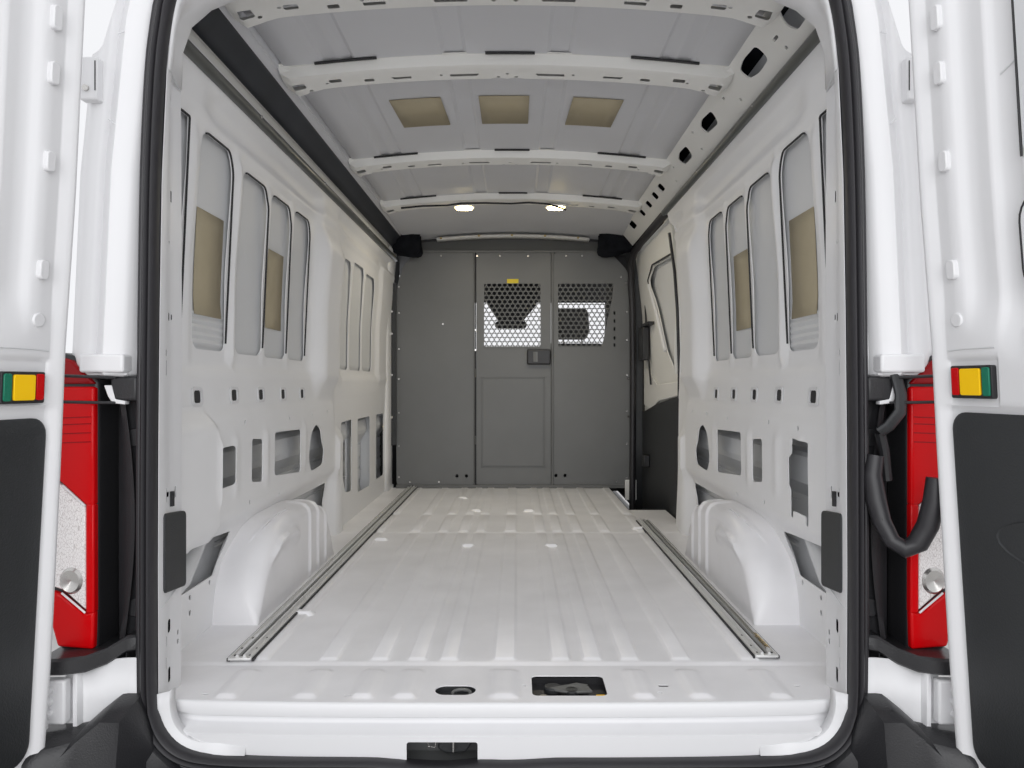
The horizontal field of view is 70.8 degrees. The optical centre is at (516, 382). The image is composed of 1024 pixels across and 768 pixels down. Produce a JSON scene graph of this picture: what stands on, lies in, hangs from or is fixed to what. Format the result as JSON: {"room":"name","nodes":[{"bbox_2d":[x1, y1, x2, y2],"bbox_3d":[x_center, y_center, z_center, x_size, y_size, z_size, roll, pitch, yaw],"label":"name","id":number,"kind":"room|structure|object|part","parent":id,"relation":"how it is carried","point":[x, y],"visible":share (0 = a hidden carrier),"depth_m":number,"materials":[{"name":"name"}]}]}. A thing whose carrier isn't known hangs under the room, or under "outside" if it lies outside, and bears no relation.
{"room":"vehicle interior","nodes":[
{"label":"vehicle interior","id":0,"kind":"room"},
{"bbox_2d":[122,29,397,657],"bbox_3d":[-0.895,-0.065,3.500,0.157,2.110,3.600,0,0,0],"label":"wall","id":1,"kind":"structure","parent":0,"point":[301,410],"depth_m":2.53,"materials":[{"name":"white paint"}]},
{"bbox_2d":[163,491,185,592],"bbox_3d":[-0.812,0.374,1.702,0.013,0.237,0.108,0,0,0],"label":"pad","id":2,"kind":"object","parent":1,"relation":"attached to","point":[174,523],"visible":0.98,"depth_m":1.69,"materials":[{"name":"grey plastic"}]},
{"bbox_2d":[193,207,223,318],"bbox_3d":[-0.903,-0.345,2.110,0.014,0.300,0.180,0,0,0],"label":"sheet","id":3,"kind":"object","parent":1,"relation":"attached to","point":[209,228],"visible":0.99,"depth_m":2.10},
{"bbox_2d":[265,249,283,330],"bbox_3d":[-0.903,-0.343,2.683,0.014,0.285,0.165,0,0,0],"label":"sheet","id":4,"kind":"object","parent":1,"relation":"attached to","point":[274,261],"visible":0.95,"depth_m":2.67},
{"bbox_2d":[192,8,399,245],"bbox_3d":[-0.814,-0.956,3.340,0.064,0.074,3.360,0,0,0],"label":"trim","id":5,"kind":"structure","parent":1,"relation":"attached to","point":[215,30],"depth_m":2.47,"materials":[{"name":"black plastic"}]},
{"bbox_3d":[-0.857,-0.100,4.924,0.052,1.660,0.177,0,0,7],"label":"post","id":6,"kind":"part","parent":1,"relation":"part of","materials":[{"name":"white metal"}]},
{"bbox_2d":[219,0,764,239],"bbox_3d":[-0.033,-1.078,3.460,1.741,0.186,3.680,0,0,0],"label":"ceiling","id":7,"kind":"structure","parent":0,"point":[360,121],"depth_m":2.67,"materials":[{"name":"paint"}]},
{"bbox_2d":[391,234,422,257],"bbox_3d":[-0.778,-0.987,4.900,0.272,0.269,0.140,0,0,0],"label":"foam block","id":8,"kind":"object","parent":7,"relation":"attached to","point":[410,245],"visible":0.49,"depth_m":4.85,"materials":[{"name":"black plastic"}]},
{"bbox_2d":[389,97,449,127],"bbox_3d":[-0.373,-1.053,2.810,0.202,0.015,0.280,0,0,0],"label":"pad","id":9,"kind":"object","parent":7,"relation":"attached to","point":[419,112],"visible":1,"depth_m":2.79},
{"bbox_2d":[454,204,474,210],"bbox_3d":[-0.302,-1.024,4.130,0.120,0.058,0.090,0,0,0],"label":"ceiling lamp","id":10,"kind":"object","parent":7,"relation":"attached to","point":[462,207],"visible":0.94,"depth_m":4.10,"materials":[{"name":"paint"}]},
{"bbox_2d":[224,0,783,27],"bbox_3d":[-0.033,-1.022,1.909,1.470,0.097,0.178,0,0,0],"label":"bow","id":11,"kind":"object","parent":7,"relation":"attached to","point":[263,10],"visible":1,"depth_m":1.94,"materials":[{"name":"paint"}]},
{"bbox_2d":[479,96,528,123],"bbox_3d":[-0.049,-1.063,2.810,0.188,0.004,0.280,0,0,0],"label":"pad","id":12,"kind":"object","parent":7,"relation":"attached to","point":[494,109],"visible":1,"depth_m":2.80,"materials":[{"name":"beige"}]},
{"bbox_2d":[278,51,733,95],"bbox_3d":[-0.033,-1.022,2.388,1.470,0.097,0.165,0,0,0],"label":"bow","id":13,"kind":"object","parent":7,"relation":"attached to","point":[320,75],"visible":1,"depth_m":2.35,"materials":[{"name":"paint"}]},
{"bbox_2d":[348,149,669,176],"bbox_3d":[-0.033,-1.022,3.348,1.470,0.097,0.155,0,0,0],"label":"bow","id":14,"kind":"object","parent":7,"relation":"attached to","point":[361,167],"visible":1,"depth_m":3.31,"materials":[{"name":"paint"}]},
{"bbox_3d":[-0.033,-1.023,4.605,1.480,0.070,0.910,0,0,0],"label":"roof panel","id":15,"kind":"part","parent":7,"relation":"part of","materials":[{"name":"paint"}]},
{"bbox_2d":[380,192,641,213],"bbox_3d":[-0.033,-1.022,4.105,1.470,0.096,0.170,0,0,0],"label":"bow","id":16,"kind":"object","parent":7,"relation":"attached to","point":[501,198],"visible":0.97,"depth_m":4.06,"materials":[{"name":"paint"}]},
{"bbox_2d":[545,204,565,210],"bbox_3d":[0.223,-1.025,4.130,0.120,0.058,0.090,0,0,0],"label":"ceiling lamp","id":17,"kind":"object","parent":7,"relation":"attached to","point":[548,207],"visible":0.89,"depth_m":4.10,"materials":[{"name":"paint"}]},
{"bbox_2d":[565,97,623,126],"bbox_3d":[0.296,-1.053,2.810,0.199,0.015,0.280,0,0,0],"label":"pad","id":18,"kind":"object","parent":7,"relation":"attached to","point":[597,112],"visible":1,"depth_m":2.79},
{"bbox_2d":[597,233,636,257],"bbox_3d":[0.678,-0.987,4.900,0.272,0.269,0.140,0,0,0],"label":"foam block","id":19,"kind":"object","parent":7,"relation":"attached to","point":[609,245],"visible":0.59,"depth_m":4.84,"materials":[{"name":"black plastic"}]},
{"bbox_2d":[46,0,953,729],"bbox_3d":[-0.033,-0.111,1.863,2.016,1.921,0.686,0,0,0],"label":"frame","id":20,"kind":"structure","parent":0,"point":[112,80],"depth_m":1.60,"materials":[{"name":"white paint"}]},
{"bbox_2d":[0,0,84,767],"bbox_3d":[-1.032,0.030,1.143,0.185,2.080,0.770,0,0,10],"label":"door","id":21,"kind":"structure","parent":20,"relation":"in","point":[41,41],"depth_m":1.42,"materials":[{"name":"white paint"}]},
{"bbox_2d":[0,371,44,403],"bbox_3d":[-0.964,0.009,1.398,0.018,0.062,0.100,0,0,10],"label":"marker lamp","id":22,"kind":"object","parent":21,"relation":"on","point":[16,387],"depth_m":1.39,"materials":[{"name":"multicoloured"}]},
{"bbox_3d":[-1.034,0.417,1.138,0.047,0.695,0.666,0,0,10],"label":"trim","id":23,"kind":"part","parent":21,"relation":"part of","materials":[{"name":"grey plastic"}]},
{"bbox_2d":[53,353,118,648],"bbox_3d":[-0.990,0.267,1.641,0.115,0.669,0.105,0,0,0],"label":"tail lamp","id":24,"kind":"object","parent":20,"relation":"attached to","point":[86,595],"visible":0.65,"depth_m":1.59,"materials":[{"name":"red plastic"}]},
{"bbox_3d":[-0.939,0.042,1.568,0.113,0.011,0.007,0,0,-35],"label":"check rod","id":25,"kind":"part","parent":20,"relation":"part of","materials":[{"name":"black plastic"}]},
{"bbox_3d":[-0.939,-0.014,1.568,0.113,0.011,0.007,0,0,-35],"label":"check rod","id":26,"kind":"part","parent":20,"relation":"part of","materials":[{"name":"black plastic"}]},
{"bbox_3d":[-0.938,-0.667,1.587,0.039,0.095,0.025,0,0,0],"label":"hinge plate","id":27,"kind":"part","parent":20,"relation":"part of","materials":[{"name":"white paint"}]},
{"bbox_3d":[-0.945,0.730,1.599,0.208,0.240,0.093,0,0,23],"label":"post","id":28,"kind":"part","parent":20,"relation":"part of","materials":[{"name":"white metal"}]},
{"bbox_3d":[-0.927,-0.020,1.675,0.120,0.004,0.150,0,0,0],"label":"post","id":29,"kind":"part","parent":20,"relation":"part of","materials":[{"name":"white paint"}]},
{"bbox_3d":[-0.894,0.026,1.608,0.046,0.043,0.020,0,0,0],"label":"check plate","id":30,"kind":"part","parent":20,"relation":"part of","materials":[{"name":"white paint"}]},
{"bbox_3d":[-0.887,-0.543,1.895,0.307,1.057,0.622,0,0,0],"label":"post","id":31,"kind":"part","parent":20,"relation":"part of","materials":[{"name":"white metal"}]},
{"bbox_2d":[407,742,477,759],"bbox_3d":[-0.170,0.840,1.680,0.195,0.080,0.079,0,0,0],"label":"latch","id":32,"kind":"object","parent":20,"relation":"in","point":[415,750],"depth_m":1.69,"materials":[{"name":"grey metal"}]},
{"bbox_3d":[-0.143,0.831,1.670,0.079,0.047,0.020,0,0,0],"label":"catch plate","id":33,"kind":"part","parent":32,"relation":"part of","materials":[{"name":"grey metal"}]},
{"bbox_2d":[21,693,978,767],"bbox_3d":[-0.033,0.950,1.529,2.001,0.524,0.302,0,0,0],"label":"bumper cover","id":34,"kind":"object","parent":20,"relation":"attached to","point":[120,735],"visible":0.66,"depth_m":1.52,"materials":[{"name":"black plastic"}]},
{"bbox_2d":[136,0,868,767],"bbox_3d":[-0.033,-0.072,1.611,1.636,1.928,0.042,0,0,0],"label":"strip","id":35,"kind":"object","parent":20,"relation":"attached to","point":[155,71],"visible":0.97,"depth_m":1.60,"materials":[{"name":"black rubber"}]},
{"bbox_3d":[0.822,-0.543,1.895,0.307,1.057,0.622,0,0,0],"label":"post","id":36,"kind":"part","parent":20,"relation":"part of","materials":[{"name":"white metal"}]},
{"bbox_3d":[0.829,0.026,1.608,0.046,0.043,0.020,0,0,0],"label":"check plate","id":37,"kind":"part","parent":20,"relation":"part of","materials":[{"name":"white paint"}]},
{"bbox_3d":[0.863,-0.020,1.675,0.120,0.004,0.150,0,0,0],"label":"post","id":38,"kind":"part","parent":20,"relation":"part of","materials":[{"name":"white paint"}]},
{"bbox_2d":[865,374,940,557],"bbox_3d":[0.834,0.178,1.560,0.087,0.397,0.156,0,0,-29],"label":"cable sleeve","id":39,"kind":"object","parent":20,"relation":"attached to","point":[878,468],"visible":0.98,"depth_m":1.57,"materials":[{"name":"grey plastic"}]},
{"bbox_3d":[0.824,0.163,1.618,0.050,0.116,0.025,0,0,-33],"label":"cord","id":40,"kind":"part","parent":39,"relation":"part of","materials":[{"name":"black plastic"}]},
{"bbox_3d":[0.880,0.730,1.599,0.208,0.240,0.093,0,0,-23],"label":"post","id":41,"kind":"part","parent":20,"relation":"part of","materials":[{"name":"white metal"}]},
{"bbox_3d":[0.873,-0.667,1.587,0.039,0.095,0.025,0,0,0],"label":"hinge plate","id":42,"kind":"part","parent":20,"relation":"part of","materials":[{"name":"white paint"}]},
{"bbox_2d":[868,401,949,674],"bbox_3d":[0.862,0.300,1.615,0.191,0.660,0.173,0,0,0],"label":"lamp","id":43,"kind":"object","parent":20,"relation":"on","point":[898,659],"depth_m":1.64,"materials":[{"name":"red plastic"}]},
{"bbox_3d":[0.874,-0.014,1.568,0.113,0.011,0.007,0,0,35],"label":"check rod","id":44,"kind":"part","parent":20,"relation":"part of","materials":[{"name":"black plastic"}]},
{"bbox_3d":[0.874,0.042,1.568,0.113,0.011,0.007,0,0,35],"label":"check rod","id":45,"kind":"part","parent":20,"relation":"part of","materials":[{"name":"black plastic"}]},
{"bbox_2d":[887,355,947,648],"bbox_3d":[0.925,0.267,1.641,0.115,0.669,0.105,0,0,0],"label":"tail lamp","id":46,"kind":"object","parent":20,"relation":"attached to","point":[917,618],"visible":0.62,"depth_m":1.59,"materials":[{"name":"red plastic"}]},
{"bbox_2d":[908,0,1023,767],"bbox_3d":[0.955,0.030,1.143,0.202,2.080,0.773,0,0,-10],"label":"door","id":47,"kind":"structure","parent":20,"relation":"in","point":[968,55],"depth_m":1.39,"materials":[{"name":"white paint"}]},
{"bbox_2d":[951,365,997,398],"bbox_3d":[0.888,-0.002,1.399,0.019,0.064,0.101,0,0,-10],"label":"marker lamp","id":48,"kind":"object","parent":47,"relation":"on","point":[967,381],"depth_m":1.38,"materials":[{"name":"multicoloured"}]},
{"bbox_3d":[0.963,0.411,1.136,0.054,0.707,0.663,0,0,-10],"label":"trim","id":49,"kind":"part","parent":47,"relation":"part of","materials":[{"name":"grey plastic"}]},
{"bbox_2d":[157,488,847,759],"bbox_3d":[-0.033,0.844,4.259,1.860,0.292,5.283,0,0,0],"label":"floor","id":50,"kind":"structure","parent":0,"point":[490,591],"depth_m":1.92,"materials":[{"name":"paint"}]},
{"bbox_3d":[-0.711,0.768,1.634,0.198,0.141,0.033,0,0,0],"label":"sill corner","id":51,"kind":"part","parent":50,"relation":"part of","materials":[{"name":"white paint"}]},
{"bbox_2d":[213,499,333,624],"bbox_3d":[-0.849,0.586,2.620,0.168,0.288,0.900,0,0,0],"label":"wheel arch","id":52,"kind":"object","parent":50,"relation":"on","point":[274,552],"visible":0.91,"depth_m":2.33,"materials":[{"name":"paint"}]},
{"bbox_2d":[227,486,416,660],"bbox_3d":[-0.724,0.719,3.428,0.070,0.017,3.104,0,0,0],"label":"rail","id":53,"kind":"object","parent":50,"relation":"on","point":[259,640],"visible":1,"depth_m":2.46,"materials":[{"name":"metal"}]},
{"bbox_2d":[435,686,475,694],"bbox_3d":[-0.147,0.742,1.721,0.099,0.013,0.056,0,0,0],"label":"lashing eye","id":54,"kind":"object","parent":50,"relation":"attached to","point":[454,690],"visible":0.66,"depth_m":1.74,"materials":[{"name":"black metal"}]},
{"bbox_3d":[-0.033,0.732,1.762,1.770,0.010,0.213,0,0,0],"label":"threshold plate","id":55,"kind":"part","parent":50,"relation":"part of","materials":[{"name":"paint"}]},
{"bbox_3d":[-0.033,0.835,1.639,1.600,0.070,0.040,0,0,0],"label":"sill","id":56,"kind":"part","parent":50,"relation":"part of","materials":[{"name":"white paint"}]},
{"bbox_2d":[391,234,629,487],"bbox_3d":[-0.042,-0.175,4.996,1.685,1.810,0.128,0,0,0],"label":"bulkhead","id":57,"kind":"object","parent":50,"relation":"on","point":[499,417],"visible":1,"depth_m":5.00,"materials":[{"name":"grey metal"}]},
{"bbox_3d":[-0.569,-0.096,5.006,0.537,1.628,0.012,0,0,0],"label":"panel","id":58,"kind":"part","parent":57,"relation":"part of","materials":[{"name":"grey metal"}]},
{"bbox_3d":[-0.299,-0.096,5.006,0.010,1.628,0.028,0,0,0],"label":"door post","id":59,"kind":"part","parent":57,"relation":"part of","materials":[{"name":"grey metal"}]},
{"bbox_3d":[-0.024,-0.913,5.007,1.505,0.018,0.026,0,0,0],"label":"rail","id":60,"kind":"part","parent":57,"relation":"part of","materials":[{"name":"grey metal"}]},
{"bbox_3d":[-0.019,0.718,4.999,1.639,0.024,0.022,0,0,0],"label":"rail","id":61,"kind":"part","parent":57,"relation":"part of","materials":[{"name":"grey metal"}]},
{"bbox_3d":[-0.028,0.273,5.001,0.420,0.605,0.005,0,0,0],"label":"inset panel","id":62,"kind":"part","parent":57,"relation":"part of","materials":[{"name":"grey metal"}]},
{"bbox_3d":[-0.023,-0.097,5.009,0.518,1.614,0.012,0,0,0],"label":"door","id":63,"kind":"part","parent":57,"relation":"part of","materials":[{"name":"grey metal"}]},
{"bbox_3d":[-0.033,-0.985,5.040,1.600,0.190,0.040,0,0,0],"label":"header panel","id":64,"kind":"part","parent":57,"relation":"part of","materials":[{"name":"grey metal"}]},
{"bbox_3d":[0.246,-0.096,5.005,0.016,1.628,0.030,0,0,0],"label":"door post","id":65,"kind":"part","parent":57,"relation":"part of","materials":[{"name":"grey metal"}]},
{"bbox_3d":[0.525,-0.096,5.006,0.547,1.628,0.012,0,0,0],"label":"panel","id":66,"kind":"part","parent":57,"relation":"part of","materials":[{"name":"grey metal"}]},
{"bbox_2d":[532,677,606,695],"bbox_3d":[0.125,0.750,1.748,0.195,0.020,0.129,0,0,0],"label":"mechanism","id":67,"kind":"object","parent":50,"relation":"attached to","point":[541,686],"visible":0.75,"depth_m":1.77,"materials":[{"name":"black metal"}]},
{"bbox_3d":[0.130,0.745,1.757,0.104,0.006,0.055,0,0,0],"label":"lever","id":68,"kind":"part","parent":67,"relation":"part of","materials":[{"name":"grey metal"}]},
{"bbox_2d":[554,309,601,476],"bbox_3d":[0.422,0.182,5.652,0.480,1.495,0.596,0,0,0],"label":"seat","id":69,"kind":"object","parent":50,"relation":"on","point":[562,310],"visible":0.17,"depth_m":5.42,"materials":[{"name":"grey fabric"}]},
{"bbox_3d":[0.422,-0.035,5.426,0.460,0.530,0.144,0,0,0],"label":"backrest","id":70,"kind":"part","parent":69,"relation":"part of","materials":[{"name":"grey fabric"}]},
{"bbox_2d":[636,518,779,657],"bbox_3d":[0.658,0.713,2.838,0.070,0.028,1.884,0,0,0],"label":"rail","id":71,"kind":"object","parent":50,"relation":"on","point":[741,629],"visible":1,"depth_m":2.37,"materials":[{"name":"metal"}]},
{"bbox_2d":[685,499,799,624],"bbox_3d":[0.783,0.586,2.620,0.168,0.288,0.900,0,0,0],"label":"wheel arch","id":72,"kind":"object","parent":50,"relation":"on","point":[732,544],"visible":0.94,"depth_m":2.33,"materials":[{"name":"paint"}]},
{"bbox_3d":[0.646,0.768,1.634,0.198,0.141,0.033,0,0,0],"label":"sill corner","id":73,"kind":"part","parent":50,"relation":"part of","materials":[{"name":"white paint"}]},
{"bbox_2d":[380,239,628,502],"bbox_3d":[-0.033,-0.070,6.000,1.860,2.000,1.900,0,0,0],"label":"wall","id":74,"kind":"structure","parent":0,"point":[402,260],"depth_m":5.80,"materials":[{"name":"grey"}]},
{"bbox_2d":[486,289,537,328],"bbox_3d":[-0.043,-0.647,6.165,0.458,0.365,0.090,0,0,0],"label":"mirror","id":75,"kind":"object","parent":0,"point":[488,293],"visible":0.55,"depth_m":6.16,"materials":[{"name":"black fabric"}]},
{"bbox_2d":[637,42,882,657],"bbox_3d":[0.829,-0.065,3.360,0.159,2.110,3.321,0,0,0],"label":"wall","id":76,"kind":"structure","parent":0,"point":[751,402],"depth_m":2.42,"materials":[{"name":"white paint"}]},
{"bbox_2d":[625,214,667,509],"bbox_3d":[0.834,-0.020,4.406,0.172,1.940,1.253,0,0,0],"label":"trim","id":77,"kind":"structure","parent":76,"relation":"attached to","point":[633,486],"depth_m":4.95,"materials":[{"name":"grey plastic"}]},
{"bbox_3d":[0.787,0.740,4.985,0.080,0.140,0.010,0,0,0],"label":"sill plate","id":78,"kind":"part","parent":77,"relation":"part of","materials":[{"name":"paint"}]},
{"bbox_3d":[0.849,-0.380,4.675,0.038,0.020,0.250,0,0,0],"label":"track arm","id":79,"kind":"part","parent":77,"relation":"part of","materials":[{"name":"black plastic"}]},
{"bbox_2d":[636,223,677,518],"bbox_3d":[0.874,-0.020,4.380,0.112,1.940,1.360,0,0,0],"label":"sliding door","id":80,"kind":"structure","parent":76,"relation":"in","point":[657,343],"depth_m":4.41,"materials":[{"name":"paint"}]},
{"bbox_3d":[0.861,0.020,4.380,0.086,1.820,1.360,0,0,0],"label":"panel","id":81,"kind":"part","parent":80,"relation":"part of","materials":[{"name":"paint"}]},
{"bbox_3d":[0.877,0.510,4.385,0.020,0.880,1.330,0,0,0],"label":"trim","id":82,"kind":"part","parent":80,"relation":"part of","materials":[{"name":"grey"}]},
{"bbox_3d":[0.880,-0.030,4.380,0.098,1.920,1.360,0,0,0],"label":"panel","id":83,"kind":"part","parent":80,"relation":"part of","materials":[{"name":"white metal"}]},
{"bbox_2d":[623,6,819,254],"bbox_3d":[0.753,-0.975,3.360,0.172,0.193,3.320,0,0,0],"label":"roof rail","id":84,"kind":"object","parent":76,"relation":"attached to","point":[732,114],"depth_m":2.51,"materials":[{"name":"metal"}]},
{"bbox_2d":[733,249,750,330],"bbox_3d":[0.838,-0.343,2.683,0.014,0.285,0.165,0,0,0],"label":"sheet","id":85,"kind":"object","parent":76,"relation":"attached to","point":[741,270],"visible":0.88,"depth_m":2.68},
{"bbox_2d":[789,207,817,318],"bbox_3d":[0.838,-0.345,2.110,0.014,0.300,0.180,0,0,0],"label":"sheet","id":86,"kind":"object","parent":76,"relation":"attached to","point":[801,227],"visible":0.96,"depth_m":2.10,"materials":[{"name":"beige"}]},
{"bbox_2d":[821,491,841,592],"bbox_3d":[0.747,0.374,1.702,0.013,0.237,0.108,0,0,0],"label":"pad","id":87,"kind":"object","parent":76,"relation":"attached to","point":[831,522],"visible":0.95,"depth_m":1.70,"materials":[{"name":"grey plastic"}]},
{"label":"outside","id":88,"kind":"structure","parent":0,"visible":0},
{"bbox_2d":[50,491,950,676],"bbox_3d":[-0.033,1.470,2.500,18.000,0.080,19.000,0,0,0],"label":"ground","id":89,"kind":"structure","parent":88,"point":[55,646],"depth_m":3.91,"materials":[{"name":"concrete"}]}
]}

